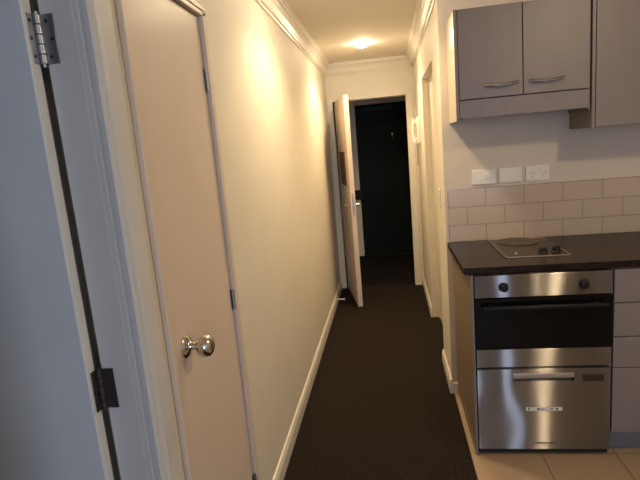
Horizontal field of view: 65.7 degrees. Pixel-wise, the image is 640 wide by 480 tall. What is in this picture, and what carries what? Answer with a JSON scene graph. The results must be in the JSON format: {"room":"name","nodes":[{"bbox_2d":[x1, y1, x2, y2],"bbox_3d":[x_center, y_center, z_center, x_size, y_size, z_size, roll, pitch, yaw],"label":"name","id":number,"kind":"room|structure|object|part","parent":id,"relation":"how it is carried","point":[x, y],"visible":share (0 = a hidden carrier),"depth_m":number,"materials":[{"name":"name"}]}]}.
{"room":"studio apartment","nodes":[
{"label":"studio apartment","id":0,"kind":"room"},
{"bbox_2d":[29,0,120,479],"bbox_3d":[-1.444,0.409,0.346,1.600,2.390,2.140,-3,10,8],"label":"wall","id":1,"kind":"structure","parent":0,"point":[34,6],"depth_m":1.21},
{"bbox_2d":[110,0,340,479],"bbox_3d":[-0.499,0.210,0.997,0.100,2.390,8.930,-3,10,8],"label":"wall","id":2,"kind":"structure","parent":0,"point":[270,98],"depth_m":2.49,"materials":[{"name":"beige paint"}]},
{"bbox_2d":[0,0,118,479],"bbox_3d":[-0.931,0.384,1.229,0.898,2.022,0.039,-3,10,8],"label":"door","id":3,"kind":"structure","parent":2,"relation":"in","point":[53,398],"depth_m":1.12,"materials":[{"name":"white paint"}]},
{"bbox_2d":[38,0,181,479],"bbox_3d":[-0.518,0.392,0.731,0.118,2.130,1.080,-3,10,8],"label":"door frame","id":4,"kind":"structure","parent":2,"relation":"attached to","point":[87,85],"depth_m":1.12,"materials":[{"name":"grey paint"}]},
{"bbox_2d":[114,0,259,479],"bbox_3d":[-0.380,0.271,1.583,0.080,2.042,0.580,-3,10,8],"label":"door frame","id":5,"kind":"structure","parent":2,"relation":"attached to","point":[193,6],"depth_m":1.32,"materials":[{"name":"paint"}]},
{"bbox_2d":[125,0,256,479],"bbox_3d":[-0.335,0.281,1.576,0.121,1.992,0.523,-3,10,8],"label":"door","id":6,"kind":"structure","parent":2,"relation":"in","point":[171,74],"depth_m":1.49,"materials":[{"name":"paint"}]},
{"bbox_3d":[-0.340,0.299,1.400,0.083,0.066,0.066,-3,10,8],"label":"knob","id":7,"kind":"part","parent":6,"relation":"part of","materials":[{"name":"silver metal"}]},
{"bbox_2d":[255,0,329,75],"bbox_3d":[-0.504,-0.925,0.830,0.074,0.105,8.830,-3,10,8],"label":"crown molding","id":8,"kind":"structure","parent":2,"relation":"attached to","point":[280,12],"depth_m":3.29,"materials":[{"name":"beige paint"}]},
{"bbox_2d":[273,280,341,479],"bbox_3d":[0.005,0.831,3.788,0.015,0.094,3.596,-3,10,8],"label":"baseboard","id":9,"kind":"structure","parent":2,"relation":"attached to","point":[287,450],"depth_m":2.99,"materials":[{"name":"beige paint"}]},
{"bbox_2d":[334,95,362,306],"bbox_3d":[0.282,-0.392,4.997,0.156,1.991,0.733,-6,10,-4],"label":"door","id":10,"kind":"structure","parent":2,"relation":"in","point":[341,106],"depth_m":4.77,"materials":[{"name":"paint"}]},
{"bbox_2d":[339,152,346,185],"bbox_3d":[0.228,-0.711,4.928,0.010,0.325,0.330,-6,10,-4],"label":"notice board","id":11,"kind":"object","parent":10,"relation":"attached to","point":[341,154],"visible":1,"depth_m":4.88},
{"bbox_3d":[0.312,-0.332,4.637,0.021,0.220,0.002,-6,10,-4],"label":"latch plate","id":12,"kind":"part","parent":10,"relation":"part of","materials":[{"name":"silver metal"}]},
{"bbox_2d":[285,0,416,62],"bbox_3d":[0.546,-1.225,1.462,5.400,0.080,10.650,-3,10,8],"label":"ceiling","id":13,"kind":"structure","parent":0,"point":[334,26],"depth_m":3.56,"materials":[{"name":"paint"}]},
{"bbox_2d":[354,41,369,47],"bbox_3d":[0.356,-1.641,4.176,0.142,0.036,0.142,-3,10,8],"label":"recessed light","id":14,"kind":"object","parent":13,"relation":"in","point":[361,44],"visible":1,"depth_m":4.14,"materials":[{"name":"white plastic"}]},
{"bbox_3d":[0.356,-1.641,4.176,0.111,0.036,0.111,-3,10,8],"label":"bulb","id":15,"kind":"part","parent":14,"relation":"part of","materials":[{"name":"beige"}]},
{"bbox_2d":[324,66,423,285],"bbox_3d":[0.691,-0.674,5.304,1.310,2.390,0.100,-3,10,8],"label":"wall","id":16,"kind":"structure","parent":0,"point":[396,80],"depth_m":5.12,"materials":[{"name":"beige paint"}]},
{"bbox_2d":[325,55,411,75],"bbox_3d":[0.484,-1.772,5.030,0.886,0.105,0.074,-3,10,8],"label":"crown molding","id":17,"kind":"structure","parent":16,"relation":"attached to","point":[401,61],"depth_m":5.03,"materials":[{"name":"beige paint"}]},
{"bbox_2d":[328,92,421,287],"bbox_3d":[0.603,-0.492,5.344,0.873,2.034,0.113,-3,10,8],"label":"door frame","id":18,"kind":"structure","parent":16,"relation":"attached to","point":[408,96],"depth_m":5.26,"materials":[{"name":"beige paint"}]},
{"bbox_2d":[348,96,404,255],"bbox_3d":[0.970,-0.860,6.885,1.016,2.145,0.120,-3,10,8],"label":"door frame","id":19,"kind":"structure","parent":16,"relation":"attached to","point":[352,104],"depth_m":6.82,"materials":[{"name":"beige paint"}]},
{"bbox_2d":[355,101,412,254],"bbox_3d":[0.918,-0.821,6.840,0.962,2.069,0.115,-3,10,8],"label":"door","id":20,"kind":"structure","parent":16,"relation":"in","point":[381,129],"depth_m":6.85,"materials":[{"name":"black wood"}]},
{"bbox_2d":[413,0,451,375],"bbox_3d":[0.952,-0.465,4.025,0.150,2.390,2.400,-3,10,8],"label":"wall","id":21,"kind":"structure","parent":0,"point":[426,63],"depth_m":4.06,"materials":[{"name":"beige paint"}]},
{"bbox_2d":[411,116,420,164],"bbox_3d":[0.905,-0.934,4.685,0.077,0.446,0.150,-3,10,8],"label":"intercom","id":22,"kind":"object","parent":21,"relation":"attached to","point":[416,121],"visible":1,"depth_m":4.62,"materials":[{"name":"white plastic"}]},
{"bbox_2d":[406,0,435,65],"bbox_3d":[0.743,-1.576,3.828,0.074,0.105,2.420,-3,10,8],"label":"crown molding","id":23,"kind":"structure","parent":21,"relation":"attached to","point":[423,10],"depth_m":3.51,"materials":[{"name":"beige paint"}]},
{"bbox_2d":[429,73,439,317],"bbox_3d":[0.939,-0.233,3.753,0.064,2.035,0.920,-3,10,8],"label":"door frame","id":24,"kind":"structure","parent":21,"relation":"attached to","point":[430,77],"depth_m":4.15,"materials":[{"name":"beige paint"}]},
{"bbox_2d":[430,81,442,323],"bbox_3d":[0.909,-0.215,3.760,0.088,1.982,0.834,-3,10,8],"label":"door","id":25,"kind":"structure","parent":21,"relation":"in","point":[431,83],"depth_m":4.05,"materials":[{"name":"paint"}]},
{"bbox_2d":[438,188,440,207],"bbox_3d":[0.747,-0.262,3.103,0.012,0.115,0.075,-3,10,8],"label":"light switch","id":26,"kind":"object","parent":21,"relation":"attached to","point":[439,190],"visible":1,"depth_m":3.07,"materials":[{"name":"white plastic"}]},
{"bbox_2d":[422,277,457,393],"bbox_3d":[0.981,0.669,4.215,0.049,0.094,2.423,-3,10,8],"label":"baseboard","id":27,"kind":"structure","parent":21,"relation":"attached to","point":[453,386],"depth_m":3.29,"materials":[{"name":"beige paint"}]},
{"bbox_2d":[284,252,639,479],"bbox_3d":[0.757,1.177,1.923,5.400,0.051,10.700,-3,10,8],"label":"floor","id":28,"kind":"structure","parent":0,"point":[380,405],"depth_m":2.89,"materials":[{"name":"carpet"}]},
{"bbox_2d":[453,257,610,454],"bbox_3d":[1.072,0.533,2.618,0.612,0.910,0.641,-3,10,8],"label":"base cabinet","id":29,"kind":"object","parent":28,"relation":"on","point":[463,284],"depth_m":2.36,"materials":[{"name":"silver metal"}]},
{"bbox_3d":[0.777,0.549,2.672,0.012,0.909,0.619,-3,10,8],"label":"panel","id":30,"kind":"part","parent":29,"relation":"part of","materials":[{"name":"brown"}]},
{"bbox_2d":[473,269,612,367],"bbox_3d":[1.053,0.321,2.525,0.596,0.449,0.608,-3,10,8],"label":"wall oven","id":31,"kind":"object","parent":29,"relation":"in","point":[549,318],"visible":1,"depth_m":2.27,"materials":[{"name":"black"}]},
{"bbox_3d":[0.836,0.218,2.250,0.044,0.044,0.031,-3,10,8],"label":"knob","id":32,"kind":"part","parent":31,"relation":"part of","materials":[{"name":"black plastic"}]},
{"bbox_3d":[1.006,0.200,2.250,0.596,0.106,0.022,-3,10,8],"label":"control panel","id":33,"kind":"part","parent":31,"relation":"part of","materials":[{"name":"silver metal"}]},
{"bbox_3d":[1.021,0.378,2.282,0.596,0.248,0.020,-3,10,8],"label":"oven door","id":34,"kind":"part","parent":31,"relation":"part of","materials":[{"name":"black glass"}]},
{"bbox_3d":[1.035,0.544,2.312,0.596,0.088,0.020,-3,10,8],"label":"panel","id":35,"kind":"part","parent":31,"relation":"part of","materials":[{"name":"silver metal"}]},
{"bbox_3d":[1.010,0.297,2.236,0.536,0.018,0.042,-3,10,8],"label":"oven handle","id":36,"kind":"part","parent":31,"relation":"part of","materials":[{"name":"black plastic"}]},
{"bbox_3d":[1.177,0.198,2.200,0.044,0.044,0.031,-3,10,8],"label":"knob","id":37,"kind":"part","parent":31,"relation":"part of","materials":[{"name":"black plastic"}]},
{"bbox_3d":[1.093,0.750,2.621,0.592,0.413,0.572,-3,10,8],"label":"dish drawer","id":38,"kind":"part","parent":29,"relation":"part of","materials":[{"name":"silver metal"}]},
{"bbox_2d":[448,231,639,274],"bbox_3d":[1.329,0.051,2.490,1.271,0.033,0.627,-3,10,8],"label":"countertop","id":39,"kind":"structure","parent":29,"relation":"on","point":[606,250],"depth_m":2.35,"materials":[{"name":"laminate"}]},
{"bbox_2d":[487,237,571,258],"bbox_3d":[1.071,0.022,2.587,0.299,0.034,0.465,-3,10,8],"label":"cooktop","id":40,"kind":"object","parent":39,"relation":"in","point":[519,247],"visible":1,"depth_m":2.55,"materials":[{"name":"silver metal"}]},
{"bbox_3d":[1.089,0.048,2.420,0.048,0.028,0.048,-3,10,8],"label":"knob","id":41,"kind":"part","parent":40,"relation":"part of","materials":[{"name":"black plastic"}]},
{"bbox_3d":[1.156,0.041,2.425,0.048,0.028,0.048,-3,10,8],"label":"knob","id":42,"kind":"part","parent":40,"relation":"part of","materials":[{"name":"black plastic"}]},
{"bbox_3d":[1.261,0.634,2.287,0.090,0.033,0.002,-3,10,8],"label":"display panel","id":43,"kind":"part","parent":29,"relation":"part of","materials":[{"name":"black plastic"}]},
{"bbox_2d":[609,267,639,446],"bbox_3d":[1.680,0.499,2.515,0.618,0.909,0.668,-3,10,8],"label":"base cabinet","id":44,"kind":"object","parent":28,"relation":"on","point":[625,353],"visible":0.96,"depth_m":2.25,"materials":[{"name":"beige"}]},
{"bbox_3d":[1.656,0.725,2.262,0.612,0.322,0.018,-3,10,8],"label":"drawer","id":45,"kind":"part","parent":44,"relation":"part of","materials":[{"name":"beige laminate"}]},
{"bbox_3d":[1.636,0.492,2.219,0.612,0.146,0.018,-3,10,8],"label":"drawer","id":46,"kind":"part","parent":44,"relation":"part of","materials":[{"name":"beige laminate"}]},
{"bbox_3d":[1.623,0.340,2.192,0.612,0.156,0.018,-3,10,8],"label":"drawer","id":47,"kind":"part","parent":44,"relation":"part of","materials":[{"name":"beige laminate"}]},
{"bbox_3d":[1.610,0.185,2.164,0.612,0.150,0.018,-3,10,8],"label":"drawer","id":48,"kind":"part","parent":44,"relation":"part of","materials":[{"name":"beige laminate"}]},
{"bbox_2d":[437,0,639,381],"bbox_3d":[2.102,-0.323,2.695,2.790,2.390,0.100,-3,10,8],"label":"wall","id":49,"kind":"structure","parent":0,"point":[603,152],"depth_m":2.73,"materials":[{"name":"paint"}]},
{"bbox_2d":[472,169,495,184],"bbox_3d":[0.922,-0.354,2.790,0.129,0.082,0.013,-3,10,8],"label":"light switch","id":50,"kind":"object","parent":49,"relation":"attached to","point":[488,176],"visible":1,"depth_m":2.79,"materials":[{"name":"white plastic"}]},
{"bbox_2d":[484,174,489,178],"bbox_3d":[0.938,-0.356,2.783,0.034,0.026,0.005,-3,10,8],"label":"switch","id":51,"kind":"object","parent":50,"relation":"attached to","point":[486,176],"depth_m":2.78,"materials":[{"name":"white plastic"}]},
{"bbox_2d":[499,167,521,182],"bbox_3d":[1.064,-0.364,2.771,0.124,0.083,0.010,-3,10,8],"label":"blank plate","id":52,"kind":"object","parent":49,"relation":"attached to","point":[511,174],"visible":1,"depth_m":2.77,"materials":[{"name":"white plastic"}]},
{"bbox_2d":[446,0,590,123],"bbox_3d":[0.989,-0.893,2.514,0.630,0.525,0.330,-3,10,8],"label":"upper cabinet","id":53,"kind":"object","parent":49,"relation":"attached to","point":[533,46],"visible":1,"depth_m":2.38,"materials":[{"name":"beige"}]},
{"bbox_3d":[0.688,-0.879,2.579,0.015,0.525,0.287,-3,10,8],"label":"panel","id":54,"kind":"part","parent":53,"relation":"part of","materials":[{"name":"beige"}]},
{"bbox_3d":[0.823,-0.909,2.404,0.298,0.422,0.018,-3,10,8],"label":"door","id":55,"kind":"part","parent":53,"relation":"part of","materials":[{"name":"beige laminate"}]},
{"bbox_3d":[0.881,-0.759,2.403,0.164,0.019,0.035,-3,10,8],"label":"handle","id":56,"kind":"part","parent":53,"relation":"part of","materials":[{"name":"silver metal"}]},
{"bbox_3d":[1.090,-0.771,2.372,0.164,0.019,0.035,-3,10,8],"label":"handle","id":57,"kind":"part","parent":53,"relation":"part of","materials":[{"name":"silver metal"}]},
{"bbox_3d":[1.123,-0.927,2.360,0.301,0.422,0.018,-3,10,8],"label":"door","id":58,"kind":"part","parent":53,"relation":"part of","materials":[{"name":"beige laminate"}]},
{"bbox_3d":[1.300,-0.916,2.493,0.007,0.525,0.280,-3,10,8],"label":"panel","id":59,"kind":"part","parent":53,"relation":"part of","materials":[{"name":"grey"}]},
{"bbox_2d":[459,89,589,120],"bbox_3d":[1.013,-0.692,2.564,0.604,0.090,0.298,-3,10,8],"label":"range hood","id":60,"kind":"object","parent":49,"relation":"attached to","point":[558,101],"visible":0.98,"depth_m":2.42,"materials":[{"name":"grey metal"}]},
{"bbox_2d":[525,164,549,180],"bbox_3d":[1.206,-0.372,2.748,0.127,0.083,0.013,-3,10,8],"label":"power outlet","id":61,"kind":"object","parent":49,"relation":"attached to","point":[537,172],"visible":1,"depth_m":2.75,"materials":[{"name":"white plastic"}]},
{"bbox_2d":[447,176,639,241],"bbox_3d":[1.361,-0.174,2.768,1.261,0.304,0.008,-3,10,8],"label":"tile backsplash","id":62,"kind":"structure","parent":49,"relation":"attached to","point":[608,205],"depth_m":2.78,"materials":[{"name":"white tile"}]},
{"bbox_2d":[569,0,639,128],"bbox_3d":[1.541,-0.883,2.441,0.478,0.612,0.330,-3,10,8],"label":"upper cabinet","id":63,"kind":"object","parent":49,"relation":"attached to","point":[615,24],"visible":0.83,"depth_m":2.34,"materials":[{"name":"grey"}]},
{"bbox_3d":[1.316,-0.874,2.498,0.014,0.612,0.280,-3,10,8],"label":"panel","id":64,"kind":"part","parent":63,"relation":"part of","materials":[{"name":"grey"}]},
{"bbox_3d":[1.534,-0.860,2.318,0.460,0.608,0.018,-3,10,8],"label":"door","id":65,"kind":"part","parent":63,"relation":"part of","materials":[{"name":"beige laminate"}]}
]}

